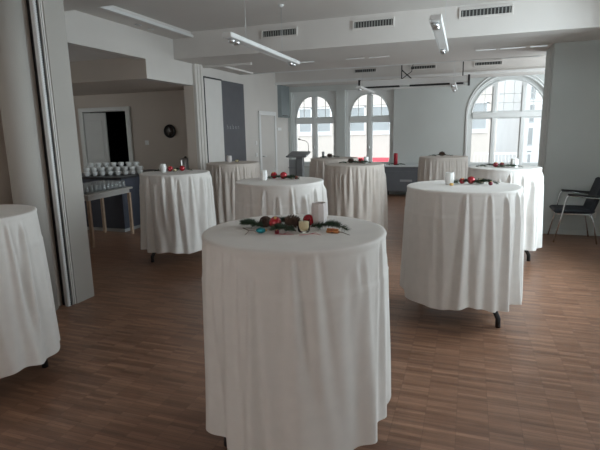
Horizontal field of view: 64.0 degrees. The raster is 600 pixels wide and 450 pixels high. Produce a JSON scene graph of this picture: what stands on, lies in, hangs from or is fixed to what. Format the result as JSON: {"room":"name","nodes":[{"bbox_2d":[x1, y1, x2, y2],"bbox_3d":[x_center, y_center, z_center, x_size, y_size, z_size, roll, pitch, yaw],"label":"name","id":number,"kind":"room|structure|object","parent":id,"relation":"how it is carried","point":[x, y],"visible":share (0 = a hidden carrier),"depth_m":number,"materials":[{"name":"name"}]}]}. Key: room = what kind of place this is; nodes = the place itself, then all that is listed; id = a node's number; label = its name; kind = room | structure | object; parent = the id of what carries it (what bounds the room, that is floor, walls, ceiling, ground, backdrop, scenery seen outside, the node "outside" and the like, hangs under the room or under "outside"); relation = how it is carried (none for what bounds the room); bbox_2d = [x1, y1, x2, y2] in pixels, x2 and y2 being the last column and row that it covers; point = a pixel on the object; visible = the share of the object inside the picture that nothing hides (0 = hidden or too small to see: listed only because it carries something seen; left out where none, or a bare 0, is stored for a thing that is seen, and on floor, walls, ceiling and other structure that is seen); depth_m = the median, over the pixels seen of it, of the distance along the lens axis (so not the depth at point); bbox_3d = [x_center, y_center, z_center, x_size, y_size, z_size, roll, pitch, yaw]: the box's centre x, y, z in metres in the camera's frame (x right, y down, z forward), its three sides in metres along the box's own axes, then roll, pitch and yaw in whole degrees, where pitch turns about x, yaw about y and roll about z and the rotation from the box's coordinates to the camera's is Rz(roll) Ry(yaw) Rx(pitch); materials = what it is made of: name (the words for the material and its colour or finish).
{"room":"community hall","nodes":[
{"label":"community hall","id":0,"kind":"room"},
{"bbox_2d":[0,109,12,204],"bbox_3d":[-3.652,-0.240,1.734,0.350,3.080,5.700,3,12,19],"label":"wall","id":1,"kind":"structure","parent":0,"point":[5,185],"depth_m":4.21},
{"bbox_2d":[42,0,93,302],"bbox_3d":[-4.823,-0.918,5.305,5.750,3.080,0.225,3,12,19],"label":"wall partition","id":2,"kind":"structure","parent":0,"point":[53,10],"depth_m":4.37,"materials":[{"name":"white paint"}]},
{"bbox_2d":[0,0,58,310],"bbox_3d":[-2.381,-0.729,4.106,0.250,3.080,0.250,3,12,19],"label":"column","id":3,"kind":"structure","parent":2,"relation":"attached to","point":[16,95],"depth_m":3.99,"materials":[{"name":"white paint"}]},
{"bbox_2d":[21,0,62,305],"bbox_3d":[-2.428,-0.767,4.301,0.340,3.080,0.115,3,12,19],"label":"trim","id":4,"kind":"structure","parent":2,"relation":"attached to","point":[24,6],"depth_m":4.23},
{"bbox_2d":[26,0,75,306],"bbox_3d":[-2.197,-0.750,4.195,0.048,3.080,0.030,3,12,19],"label":"trim","id":5,"kind":"structure","parent":2,"relation":"attached to","point":[32,3],"depth_m":4.20,"materials":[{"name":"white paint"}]},
{"bbox_2d":[68,46,123,61],"bbox_3d":[-4.951,-2.500,6.474,4.600,0.420,2.450,3,12,19],"label":"ceiling","id":6,"kind":"structure","parent":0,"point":[75,54],"depth_m":6.73,"materials":[{"name":"white paint"}]},
{"bbox_2d":[63,0,150,10],"bbox_3d":[0.108,-2.219,3.790,6.370,0.130,1.320,3,12,19],"label":"ceiling","id":7,"kind":"structure","parent":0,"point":[69,5],"depth_m":5.14,"materials":[{"name":"white paint"}]},
{"bbox_2d":[94,111,128,166],"bbox_3d":[-3.469,-1.716,10.877,2.200,2.450,2.100,3,12,19],"label":"doorway","id":8,"kind":"structure","parent":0,"point":[116,121],"depth_m":11.40,"materials":[{"name":"black"}]},
{"bbox_2d":[73,90,187,172],"bbox_3d":[-3.853,-1.809,9.752,4.600,3.080,0.200,3,12,19],"label":"wall","id":9,"kind":"structure","parent":0,"point":[150,112],"depth_m":9.28,"materials":[{"name":"white paint"}]},
{"bbox_2d":[78,106,133,167],"bbox_3d":[-3.863,-1.326,9.837,1.252,2.100,0.231,3,12,19],"label":"door","id":10,"kind":"structure","parent":9,"relation":"in","point":[93,126],"depth_m":9.76,"materials":[{"name":"paint"}]},
{"bbox_2d":[70,57,183,95],"bbox_3d":[-4.141,-2.668,8.522,4.779,0.550,1.943,3,12,19],"label":"ceiling beam","id":11,"kind":"structure","parent":9,"relation":"attached to","point":[114,75],"depth_m":7.24,"materials":[{"name":"white paint"}]},
{"bbox_2d":[164,124,175,137],"bbox_3d":[-2.479,-1.786,9.134,0.256,0.256,0.050,3,12,19],"label":"wall clock","id":12,"kind":"object","parent":9,"relation":"attached to","point":[169,130],"visible":1,"depth_m":9.12,"materials":[{"name":"black plastic"}]},
{"bbox_2d":[64,10,288,174],"bbox_3d":[-1.677,-1.653,8.746,0.180,3.080,8.490,3,12,19],"label":"wall","id":13,"kind":"structure","parent":0,"point":[85,31],"depth_m":7.33,"materials":[{"name":"white paint"}]},
{"bbox_2d":[76,5,190,38],"bbox_3d":[-2.172,-2.708,6.380,0.330,0.080,2.160,3,12,19],"label":"trim","id":14,"kind":"structure","parent":13,"relation":"attached to","point":[97,12],"depth_m":6.27,"materials":[{"name":"white metal"}]},
{"bbox_2d":[97,6,192,37],"bbox_3d":[-1.997,-2.675,6.324,0.040,0.040,2.160,3,12,19],"label":"ceiling light","id":15,"kind":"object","parent":13,"relation":"attached to","point":[107,8],"depth_m":6.22,"materials":[{"name":"white paint"}]},
{"bbox_2d":[184,85,197,169],"bbox_3d":[-1.856,-1.190,8.300,0.176,2.350,0.008,3,12,19],"label":"trim","id":16,"kind":"structure","parent":13,"relation":"attached to","point":[188,90],"depth_m":8.20,"materials":[{"name":"white paint"}]},
{"bbox_2d":[192,63,207,169],"bbox_3d":[-1.697,-1.382,8.350,0.065,2.700,0.260,3,12,19],"label":"trim","id":17,"kind":"structure","parent":13,"relation":"attached to","point":[198,84],"depth_m":8.21,"materials":[{"name":"white paint"}]},
{"bbox_2d":[203,76,224,162],"bbox_3d":[-1.545,-1.392,8.789,0.045,2.505,0.633,3,12,19],"label":"sliding panel","id":18,"kind":"object","parent":13,"relation":"attached to","point":[214,129],"visible":0.6,"depth_m":8.66,"materials":[{"name":"white plastic"}]},
{"bbox_2d":[203,62,252,73],"bbox_3d":[-1.046,-2.828,8.721,0.920,0.030,1.280,3,12,19],"label":"trim","id":19,"kind":"structure","parent":13,"relation":"attached to","point":[250,63],"depth_m":8.22,"materials":[{"name":"white metal"}]},
{"bbox_2d":[221,80,245,160],"bbox_3d":[-1.294,-1.534,9.553,0.023,2.520,0.990,3,12,19],"label":"wall panel","id":20,"kind":"object","parent":13,"relation":"attached to","point":[232,93],"visible":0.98,"depth_m":9.45,"materials":[{"name":"grey paint"}]},
{"bbox_2d":[258,111,277,176],"bbox_3d":[-0.713,-1.606,11.163,0.069,2.020,1.000,3,12,19],"label":"door","id":21,"kind":"structure","parent":13,"relation":"in","point":[267,128],"depth_m":11.10,"materials":[{"name":"white paint"}]},
{"bbox_2d":[277,85,289,117],"bbox_3d":[-0.394,-3.059,11.835,0.100,0.800,0.600,3,12,19],"label":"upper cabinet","id":22,"kind":"object","parent":13,"relation":"attached to","point":[282,91],"visible":0.82,"depth_m":11.72,"materials":[{"name":"grey plastic"}]},
{"bbox_2d":[354,67,376,73],"bbox_3d":[1.448,-3.430,10.663,0.514,0.104,0.020,3,12,19],"label":"air vent","id":23,"kind":"object","parent":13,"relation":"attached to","point":[364,70],"visible":1,"depth_m":10.66,"materials":[{"name":"metal"}]},
{"bbox_2d":[239,56,540,74],"bbox_3d":[1.358,-2.909,8.726,5.450,0.062,0.040,3,12,19],"label":"trim","id":24,"kind":"structure","parent":13,"relation":"attached to","point":[525,56],"depth_m":8.59,"materials":[{"name":"white paint"}]},
{"bbox_2d":[275,68,544,84],"bbox_3d":[2.585,-3.193,10.291,6.720,0.055,0.050,3,12,19],"label":"trim","id":25,"kind":"structure","parent":13,"relation":"attached to","point":[532,69],"depth_m":10.30,"materials":[{"name":"white paint"}]},
{"bbox_2d":[275,55,545,86],"bbox_3d":[2.721,-3.464,10.647,6.720,0.425,0.800,3,12,19],"label":"beam","id":26,"kind":"structure","parent":13,"relation":"attached to","point":[528,62],"depth_m":10.39,"materials":[{"name":"white paint"}]},
{"bbox_2d":[410,64,436,69],"bbox_3d":[2.629,-3.373,10.255,0.554,0.104,0.020,3,12,19],"label":"air vent","id":27,"kind":"object","parent":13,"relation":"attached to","point":[430,66],"visible":0.99,"depth_m":10.25,"materials":[{"name":"metal"}]},
{"bbox_2d":[474,60,502,66],"bbox_3d":[3.856,-3.313,9.832,0.554,0.104,0.020,3,12,19],"label":"air vent","id":28,"kind":"object","parent":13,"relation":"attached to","point":[490,62],"visible":1,"depth_m":9.83,"materials":[{"name":"metal"}]},
{"bbox_2d":[0,194,599,449],"bbox_3d":[-1.492,0.527,5.877,11.800,0.100,14.500,3,12,19],"label":"floor","id":29,"kind":"structure","parent":0,"point":[127,372],"depth_m":3.23,"materials":[{"name":"wood"}]},
{"bbox_2d":[42,359,48,367],"bbox_3d":[-2.064,0.477,3.077,0.760,1.099,0.760,3,12,19],"label":"bistro table","id":30,"kind":"object","parent":29,"relation":"on","point":[45,365],"visible":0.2,"depth_m":3.31,"materials":[{"name":"black metal"}]},
{"bbox_2d":[0,204,59,378],"bbox_3d":[-2.061,0.406,3.042,0.923,0.965,0.912,3,12,19],"label":"tablecloth","id":31,"kind":"object","parent":30,"relation":"on","point":[29,330],"visible":1,"depth_m":2.92,"materials":[{"name":"white fabric"}]},
{"bbox_2d":[84,186,133,247],"bbox_3d":[-3.068,-0.150,7.260,0.600,0.755,1.040,2,12,15],"label":"table","id":32,"kind":"object","parent":29,"relation":"on","point":[101,195],"visible":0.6,"depth_m":7.17,"materials":[{"name":"grey laminate"}]},
{"bbox_2d":[81,169,157,231],"bbox_3d":[-4.104,-0.535,8.960,3.240,0.895,1.590,3,12,19],"label":"counter","id":33,"kind":"object","parent":29,"relation":"on","point":[116,207],"depth_m":7.87,"materials":[{"name":"wood"}]},
{"bbox_2d":[81,169,157,179],"bbox_3d":[-4.112,-0.960,8.877,3.240,0.030,1.590,3,12,19],"label":"countertop","id":34,"kind":"structure","parent":33,"relation":"on","point":[121,176],"depth_m":7.88,"materials":[{"name":"white"}]},
{"bbox_2d":[151,253,155,261],"bbox_3d":[-1.509,-0.096,5.940,0.804,1.099,0.804,-11,15,-42],"label":"bistro table","id":35,"kind":"object","parent":29,"relation":"on","point":[152,254],"visible":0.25,"depth_m":5.96,"materials":[{"name":"black metal"}]},
{"bbox_2d":[139,170,215,253],"bbox_3d":[-1.502,-0.183,5.910,0.921,0.934,0.911,3,12,19],"label":"tablecloth","id":36,"kind":"object","parent":35,"relation":"on","point":[176,208],"visible":0.95,"depth_m":5.56,"materials":[{"name":"white fabric"}]},
{"bbox_2d":[159,164,165,171],"bbox_3d":[-1.667,-0.693,5.837,0.072,0.100,0.091,-10,14,-39],"label":"mug","id":37,"kind":"object","parent":36,"relation":"on","point":[162,168],"visible":1,"depth_m":5.80,"materials":[{"name":"white ceramic"}]},
{"bbox_2d":[286,138,310,176],"bbox_3d":[-0.040,-1.115,10.159,0.500,1.418,0.400,3,12,19],"label":"lectern","id":38,"kind":"object","parent":29,"relation":"on","point":[296,166],"visible":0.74,"depth_m":10.08,"materials":[{"name":"black plastic"}]},
{"bbox_2d":[384,164,417,194],"bbox_3d":[2.611,-1.050,11.344,1.240,0.735,0.450,3,12,19],"label":"sideboard","id":39,"kind":"object","parent":29,"relation":"on","point":[398,177],"visible":0.48,"depth_m":11.21,"materials":[{"name":"grey wood"}]},
{"bbox_2d":[394,153,397,164],"bbox_3d":[2.253,-1.557,11.309,0.094,0.285,0.094,3,12,19],"label":"pillar candle","id":40,"kind":"object","parent":39,"relation":"on","point":[395,154],"visible":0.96,"depth_m":11.27,"materials":[{"name":"wax"}]},
{"bbox_2d":[493,311,500,327],"bbox_3d":[1.343,0.224,4.031,0.870,1.099,0.870,3,12,19],"label":"bistro table","id":41,"kind":"object","parent":29,"relation":"on","point":[496,314],"visible":0.14,"depth_m":3.82,"materials":[{"name":"black metal"}]},
{"bbox_2d":[400,180,524,312],"bbox_3d":[1.347,0.131,4.000,0.994,0.923,0.990,3,12,19],"label":"tablecloth","id":42,"kind":"object","parent":41,"relation":"on","point":[463,244],"visible":0.95,"depth_m":3.63,"materials":[{"name":"white fabric"}]},
{"bbox_2d":[445,172,453,184],"bbox_3d":[1.249,-0.389,4.005,0.074,0.100,0.076,3,12,19],"label":"tumbler","id":43,"kind":"object","parent":42,"relation":"on","point":[449,176],"visible":0.92,"depth_m":3.98,"materials":[{"name":"white ceramic"}]},
{"bbox_2d":[454,178,481,183],"bbox_3d":[1.378,-0.367,3.998,0.288,0.052,0.135,2,11,13],"label":"sprig","id":44,"kind":"object","parent":42,"relation":"on","point":[465,180],"visible":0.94,"depth_m":4.00,"materials":[{"name":"green plant"}]},
{"bbox_2d":[467,176,474,183],"bbox_3d":[1.428,-0.375,4.008,0.064,0.064,0.064,3,12,19],"label":"bauble","id":45,"kind":"object","parent":42,"relation":"on","point":[471,179],"visible":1,"depth_m":3.99,"materials":[{"name":"red paint"}]},
{"bbox_2d":[474,178,499,183],"bbox_3d":[1.531,-0.365,3.970,0.248,0.054,0.112,4,12,25],"label":"sprig","id":46,"kind":"object","parent":42,"relation":"on","point":[481,179],"visible":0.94,"depth_m":3.97,"materials":[{"name":"green plant"}]},
{"bbox_2d":[524,250,529,260],"bbox_3d":[2.428,-0.141,5.786,0.780,1.099,0.780,-1,11,-1],"label":"bistro table","id":47,"kind":"object","parent":29,"relation":"on","point":[526,251],"visible":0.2,"depth_m":5.69,"materials":[{"name":"black metal"}]},
{"bbox_2d":[467,164,543,250],"bbox_3d":[2.439,-0.220,5.758,0.881,0.952,0.911,3,12,19],"label":"tablecloth","id":48,"kind":"object","parent":47,"relation":"on","point":[531,178],"visible":0.4,"depth_m":5.40,"materials":[{"name":"white fabric"}]},
{"bbox_2d":[476,163,508,166],"bbox_3d":[2.268,-0.710,5.656,0.385,0.052,0.152,0,11,7],"label":"sprig","id":49,"kind":"object","parent":48,"relation":"on","point":[484,165],"visible":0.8,"depth_m":5.65,"materials":[{"name":"green plant"}]},
{"bbox_2d":[497,164,520,167],"bbox_3d":[2.413,-0.684,5.512,0.298,0.051,0.136,4,12,25],"label":"sprig","id":50,"kind":"object","parent":48,"relation":"on","point":[506,164],"visible":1,"depth_m":5.52,"materials":[{"name":"green plant"}]},
{"bbox_2d":[510,158,518,167],"bbox_3d":[2.486,-0.719,5.562,0.087,0.100,0.088,3,12,19],"label":"tumbler","id":51,"kind":"object","parent":48,"relation":"on","point":[515,161],"visible":0.89,"depth_m":5.53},
{"bbox_2d":[547,177,599,244],"bbox_3d":[3.831,-0.220,6.666,0.610,0.864,0.550,3,12,19],"label":"armchair","id":52,"kind":"object","parent":29,"relation":"on","point":[593,197],"visible":1,"depth_m":6.54,"materials":[{"name":"black fabric"}]},
{"bbox_3d":[-0.018,0.569,2.407,0.844,1.099,0.844,-10,14,-40],"label":"bistro table","id":53,"kind":"object","parent":29,"relation":"on","visible":0},
{"bbox_2d":[202,214,390,449],"bbox_3d":[-0.025,0.488,2.396,0.928,0.954,0.980,3,12,19],"label":"tablecloth","id":54,"kind":"object","parent":53,"relation":"on","point":[297,349],"visible":0.96,"depth_m":2.00,"materials":[{"name":"white fabric"}]},
{"bbox_2d":[239,218,264,228],"bbox_3d":[-0.249,-0.017,2.367,0.188,0.053,0.102,10,15,43],"label":"sprig","id":55,"kind":"object","parent":54,"relation":"on","point":[251,222],"visible":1,"depth_m":2.33,"materials":[{"name":"green plant"}]},
{"bbox_2d":[256,228,266,232],"bbox_3d":[-0.178,0.025,2.225,0.052,0.026,0.029,-1,11,-1],"label":"ornament","id":56,"kind":"object","parent":54,"relation":"on","point":[258,230],"visible":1,"depth_m":2.21,"materials":[{"name":"teal metal"}]},
{"bbox_2d":[259,216,270,226],"bbox_3d":[-0.169,-0.017,2.357,0.057,0.057,0.060,-11,15,-41],"label":"pine cone","id":57,"kind":"object","parent":54,"relation":"on","point":[265,219],"visible":0.82,"depth_m":2.34,"materials":[{"name":"brown plant"}]},
{"bbox_2d":[269,216,281,225],"bbox_3d":[-0.119,-0.012,2.308,0.062,0.065,0.062,-2,11,-3],"label":"bauble","id":58,"kind":"object","parent":54,"relation":"on","point":[275,219],"visible":0.77,"depth_m":2.29,"materials":[{"name":"red paint"}]},
{"bbox_2d":[269,222,295,232],"bbox_3d":[-0.091,0.008,2.231,0.158,0.051,0.097,5,12,27],"label":"sprig","id":59,"kind":"object","parent":54,"relation":"on","point":[279,226],"visible":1,"depth_m":2.22,"materials":[{"name":"green plant"}]},
{"bbox_2d":[284,214,299,227],"bbox_3d":[-0.039,-0.016,2.303,0.075,0.071,0.071,-5,12,-20],"label":"pine cone","id":60,"kind":"object","parent":54,"relation":"on","point":[293,220],"visible":0.86,"depth_m":2.28,"materials":[{"name":"brown plant"}]},
{"bbox_2d":[297,218,309,232],"bbox_3d":[0.018,0.003,2.236,0.060,0.058,0.060,3,12,19],"label":"candle","id":61,"kind":"object","parent":54,"relation":"on","point":[303,226],"visible":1,"depth_m":2.22,"materials":[{"name":"beige wax"}]},
{"bbox_2d":[303,214,312,224],"bbox_3d":[0.042,-0.025,2.374,0.058,0.058,0.059,3,12,19],"label":"bauble","id":62,"kind":"object","parent":54,"relation":"on","point":[309,216],"visible":0.68,"depth_m":2.35,"materials":[{"name":"red paint"}]},
{"bbox_2d":[311,202,326,226],"bbox_3d":[0.096,-0.054,2.369,0.078,0.115,0.080,3,12,19],"label":"tumbler","id":63,"kind":"object","parent":54,"relation":"on","point":[318,209],"visible":0.75,"depth_m":2.34,"materials":[{"name":"ceramic"}]},
{"bbox_2d":[311,219,350,230],"bbox_3d":[0.148,-0.003,2.262,0.204,0.052,0.109,5,12,27],"label":"sprig","id":64,"kind":"object","parent":54,"relation":"on","point":[332,223],"visible":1,"depth_m":2.26,"materials":[{"name":"green plant"}]},
{"bbox_2d":[326,228,339,233],"bbox_3d":[0.150,0.026,2.203,0.060,0.026,0.024,5,13,27],"label":"bundle","id":65,"kind":"object","parent":54,"relation":"on","point":[329,230],"visible":1,"depth_m":2.20,"materials":[{"name":"orange plant"}]},
{"bbox_3d":[-0.186,0.117,4.725,0.820,1.099,0.820,-1,11,-1],"label":"bistro table","id":66,"kind":"object","parent":29,"relation":"on","visible":0},
{"bbox_2d":[235,176,327,219],"bbox_3d":[-0.190,0.026,4.706,0.918,0.931,0.972,3,12,19],"label":"tablecloth","id":67,"kind":"object","parent":66,"relation":"on","point":[254,197],"visible":0.41,"depth_m":4.29,"materials":[{"name":"white fabric"}]},
{"bbox_2d":[260,170,267,179],"bbox_3d":[-0.350,-0.483,4.651,0.074,0.095,0.076,3,12,19],"label":"tumbler","id":68,"kind":"object","parent":67,"relation":"on","point":[263,173],"visible":1,"depth_m":4.62,"materials":[{"name":"white ceramic"}]},
{"bbox_2d":[267,175,292,178],"bbox_3d":[-0.207,-0.475,4.705,0.304,0.051,0.139,2,11,13],"label":"sprig","id":69,"kind":"object","parent":67,"relation":"on","point":[270,176],"visible":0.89,"depth_m":4.70,"materials":[{"name":"green plant"}]},
{"bbox_2d":[280,172,286,178],"bbox_3d":[-0.161,-0.487,4.712,0.072,0.072,0.072,3,12,19],"label":"bauble","id":70,"kind":"object","parent":67,"relation":"on","point":[283,174],"visible":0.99,"depth_m":4.69,"materials":[{"name":"red paint"}]},
{"bbox_3d":[-1.033,-0.423,7.563,0.790,1.099,0.790,-1,11,-1],"label":"bistro table","id":71,"kind":"object","parent":29,"relation":"on","visible":0},
{"bbox_2d":[206,161,259,224],"bbox_3d":[-1.043,-0.493,7.545,0.895,0.973,0.915,3,12,19],"label":"tablecloth","id":72,"kind":"object","parent":71,"relation":"on","point":[224,174],"visible":0.42,"depth_m":7.15,"materials":[{"name":"beige fabric"}]},
{"bbox_2d":[227,156,231,161],"bbox_3d":[-1.109,-1.036,7.530,0.083,0.100,0.084,3,12,19],"label":"tumbler","id":73,"kind":"object","parent":72,"relation":"on","point":[229,158],"visible":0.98,"depth_m":7.50,"materials":[{"name":"ceramic"}]},
{"bbox_3d":[0.772,-0.307,6.794,0.790,1.099,0.790,-1,11,-1],"label":"bistro table","id":74,"kind":"object","parent":29,"relation":"on","visible":0},
{"bbox_2d":[324,162,387,230],"bbox_3d":[0.766,-0.378,6.775,0.906,0.970,0.912,3,12,19],"label":"tablecloth","id":75,"kind":"object","parent":74,"relation":"on","point":[358,190],"visible":0.79,"depth_m":6.41,"materials":[{"name":"beige fabric"}]},
{"bbox_3d":[0.592,-0.591,8.259,0.780,1.099,0.780,-1,11,-1],"label":"bistro table","id":76,"kind":"object","parent":29,"relation":"on","visible":0},
{"bbox_2d":[309,157,357,183],"bbox_3d":[0.575,-0.661,8.245,0.915,0.974,0.882,3,12,19],"label":"tablecloth","id":77,"kind":"object","parent":76,"relation":"on","point":[317,165],"visible":0.27,"depth_m":7.91,"materials":[{"name":"beige fabric"}]},
{"bbox_3d":[2.402,-0.595,8.102,0.750,1.099,0.750,-1,11,-1],"label":"bistro table","id":78,"kind":"object","parent":29,"relation":"on","visible":0},
{"bbox_2d":[417,155,467,181],"bbox_3d":[2.394,-0.664,8.087,0.856,0.975,0.843,3,12,19],"label":"tablecloth","id":79,"kind":"object","parent":78,"relation":"on","point":[430,168],"visible":0.48,"depth_m":7.72,"materials":[{"name":"beige fabric"}]},
{"bbox_3d":[-2.110,-0.576,8.933,0.440,0.810,0.554,3,12,19],"label":"cabinet","id":80,"kind":"object","parent":29,"relation":"on","visible":0},
{"bbox_2d":[180,156,188,168],"bbox_3d":[-2.108,-1.123,8.861,0.209,0.292,0.209,-6,12,-25],"label":"urn","id":81,"kind":"object","parent":80,"relation":"on","point":[183,161],"visible":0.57,"depth_m":8.77,"materials":[{"name":"silver metal"}]},
{"bbox_2d":[114,0,511,31],"bbox_3d":[-1.552,-2.593,5.264,11.800,0.100,14.500,3,12,19],"label":"ceiling","id":82,"kind":"structure","parent":0,"point":[189,15],"depth_m":6.07,"materials":[{"name":"white paint"}]},
{"bbox_2d":[222,0,299,66],"bbox_3d":[-0.375,-2.264,5.453,0.100,0.664,2.141,2,12,17],"label":"track light","id":83,"kind":"object","parent":82,"relation":"hanging from","point":[236,39],"visible":1,"depth_m":5.18,"materials":[{"name":"white paint"}]},
{"bbox_2d":[356,86,374,94],"bbox_3d":[1.347,-3.077,9.728,0.100,0.779,1.650,3,12,18],"label":"track light","id":84,"kind":"object","parent":82,"relation":"hanging from","point":[360,88],"visible":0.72,"depth_m":9.57,"materials":[{"name":"white paint"}]},
{"bbox_2d":[358,61,469,89],"bbox_3d":[2.308,-3.151,9.831,2.240,0.670,0.120,3,12,19],"label":"projection screen","id":85,"kind":"object","parent":82,"relation":"hanging from","point":[460,80],"visible":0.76,"depth_m":9.81,"materials":[{"name":"white paint"}]},
{"bbox_2d":[429,12,448,53],"bbox_3d":[1.409,-2.165,4.775,0.100,0.664,1.860,3,12,18],"label":"track light","id":86,"kind":"object","parent":82,"relation":"hanging from","point":[436,20],"visible":1,"depth_m":4.50,"materials":[{"name":"white paint"}]},
{"bbox_2d":[450,62,456,91],"bbox_3d":[2.969,-3.008,9.220,0.100,0.779,1.550,3,12,19],"label":"track light","id":87,"kind":"object","parent":82,"relation":"hanging from","point":[453,85],"visible":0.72,"depth_m":9.05,"materials":[{"name":"white paint"}]},
{"bbox_2d":[288,74,544,194],"bbox_3d":[2.949,-2.272,11.446,7.100,3.080,0.380,3,12,19],"label":"wall","id":88,"kind":"structure","parent":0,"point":[427,120],"depth_m":11.25,"materials":[{"name":"white paint"}]},
{"bbox_2d":[292,90,335,165],"bbox_3d":[0.357,-2.428,12.183,1.250,1.860,0.220,3,12,19],"label":"window","id":89,"kind":"structure","parent":88,"relation":"attached to","point":[329,97],"depth_m":12.18,"materials":[{"name":"white wood"}]},
{"bbox_2d":[346,89,393,164],"bbox_3d":[1.689,-2.364,11.723,1.250,1.860,0.220,3,12,19],"label":"window","id":90,"kind":"structure","parent":88,"relation":"attached to","point":[387,95],"depth_m":11.72,"materials":[{"name":"white wood"}]},
{"bbox_2d":[464,75,543,166],"bbox_3d":[4.624,-2.347,10.674,1.840,2.131,0.240,3,12,19],"label":"window","id":91,"kind":"structure","parent":88,"relation":"attached to","point":[522,113],"depth_m":10.73,"materials":[{"name":"white wood"}]},
{"bbox_2d":[300,45,547,62],"bbox_3d":[1.735,-2.647,7.463,3.810,0.007,0.090,3,12,19],"label":"trim","id":92,"kind":"structure","parent":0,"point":[537,45],"depth_m":7.09,"materials":[{"name":"metal"}]},
{"bbox_2d":[543,40,599,230],"bbox_3d":[4.283,-1.248,7.085,1.245,2.700,0.800,3,12,19],"label":"wall","id":93,"kind":"structure","parent":0,"point":[572,158],"depth_m":6.78,"materials":[{"name":"white paint"}]},
{"bbox_2d":[261,26,297,38],"bbox_3d":[-0.299,-2.748,6.863,0.554,0.124,0.020,3,12,19],"label":"air vent","id":94,"kind":"object","parent":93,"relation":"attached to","point":[288,31],"visible":1,"depth_m":6.86,"materials":[{"name":"metal"}]},
{"bbox_2d":[353,16,394,29],"bbox_3d":[0.980,-2.695,6.419,0.564,0.124,0.020,3,12,19],"label":"air vent","id":95,"kind":"object","parent":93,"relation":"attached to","point":[383,22],"visible":1,"depth_m":6.41,"materials":[{"name":"metal"}]},
{"bbox_2d":[173,0,599,73],"bbox_3d":[1.575,-2.831,7.417,6.720,0.380,2.270,3,12,19],"label":"beam","id":96,"kind":"structure","parent":93,"relation":"attached to","point":[329,42],"depth_m":6.64,"materials":[{"name":"white paint"}]},
{"bbox_2d":[459,3,513,18],"bbox_3d":[2.307,-2.650,5.957,0.634,0.124,0.020,3,12,19],"label":"air vent","id":97,"kind":"object","parent":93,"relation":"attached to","point":[498,10],"visible":1,"depth_m":5.95,"materials":[{"name":"metal"}]},
{"bbox_2d":[538,44,553,175],"bbox_3d":[3.680,-1.274,7.273,0.018,2.700,0.640,3,12,19],"label":"trim","id":98,"kind":"structure","parent":93,"relation":"attached to","point":[549,53],"depth_m":7.10,"materials":[{"name":"grey paint"}]},
{"bbox_2d":[542,229,599,235],"bbox_3d":[3.997,0.110,7.022,0.920,0.070,0.015,3,12,19],"label":"baseboard","id":99,"kind":"structure","parent":93,"relation":"attached to","point":[545,231],"depth_m":7.02,"materials":[{"name":"grey wood"}]},
{"label":"outside","id":100,"kind":"structure","parent":0,"visible":0},
{"bbox_3d":[16.915,-4.050,48.435,120.000,0.200,77.700,3,12,19],"label":"ground","id":101,"kind":"structure","parent":100,"visible":0},
{"bbox_2d":[297,82,499,161],"bbox_3d":[-0.038,-3.852,23.892,18.000,9.500,6.350,3,12,19],"label":"apartment building","id":102,"kind":"structure","parent":101,"relation":"on","point":[480,138],"depth_m":19.80,"materials":[{"name":"white concrete"}]},
{"bbox_2d":[474,153,538,161],"bbox_3d":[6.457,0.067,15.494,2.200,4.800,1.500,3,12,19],"label":"balcony railing","id":103,"kind":"object","parent":101,"relation":"on","point":[474,153],"visible":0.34,"depth_m":14.63,"materials":[{"name":"white metal"}]},
{"bbox_2d":[495,80,542,161],"bbox_3d":[15.623,-5.202,25.347,9.000,11.000,8.030,1,11,11],"label":"building","id":104,"kind":"structure","parent":101,"relation":"on","point":[507,129],"depth_m":23.97,"materials":[{"name":"grey stone"}]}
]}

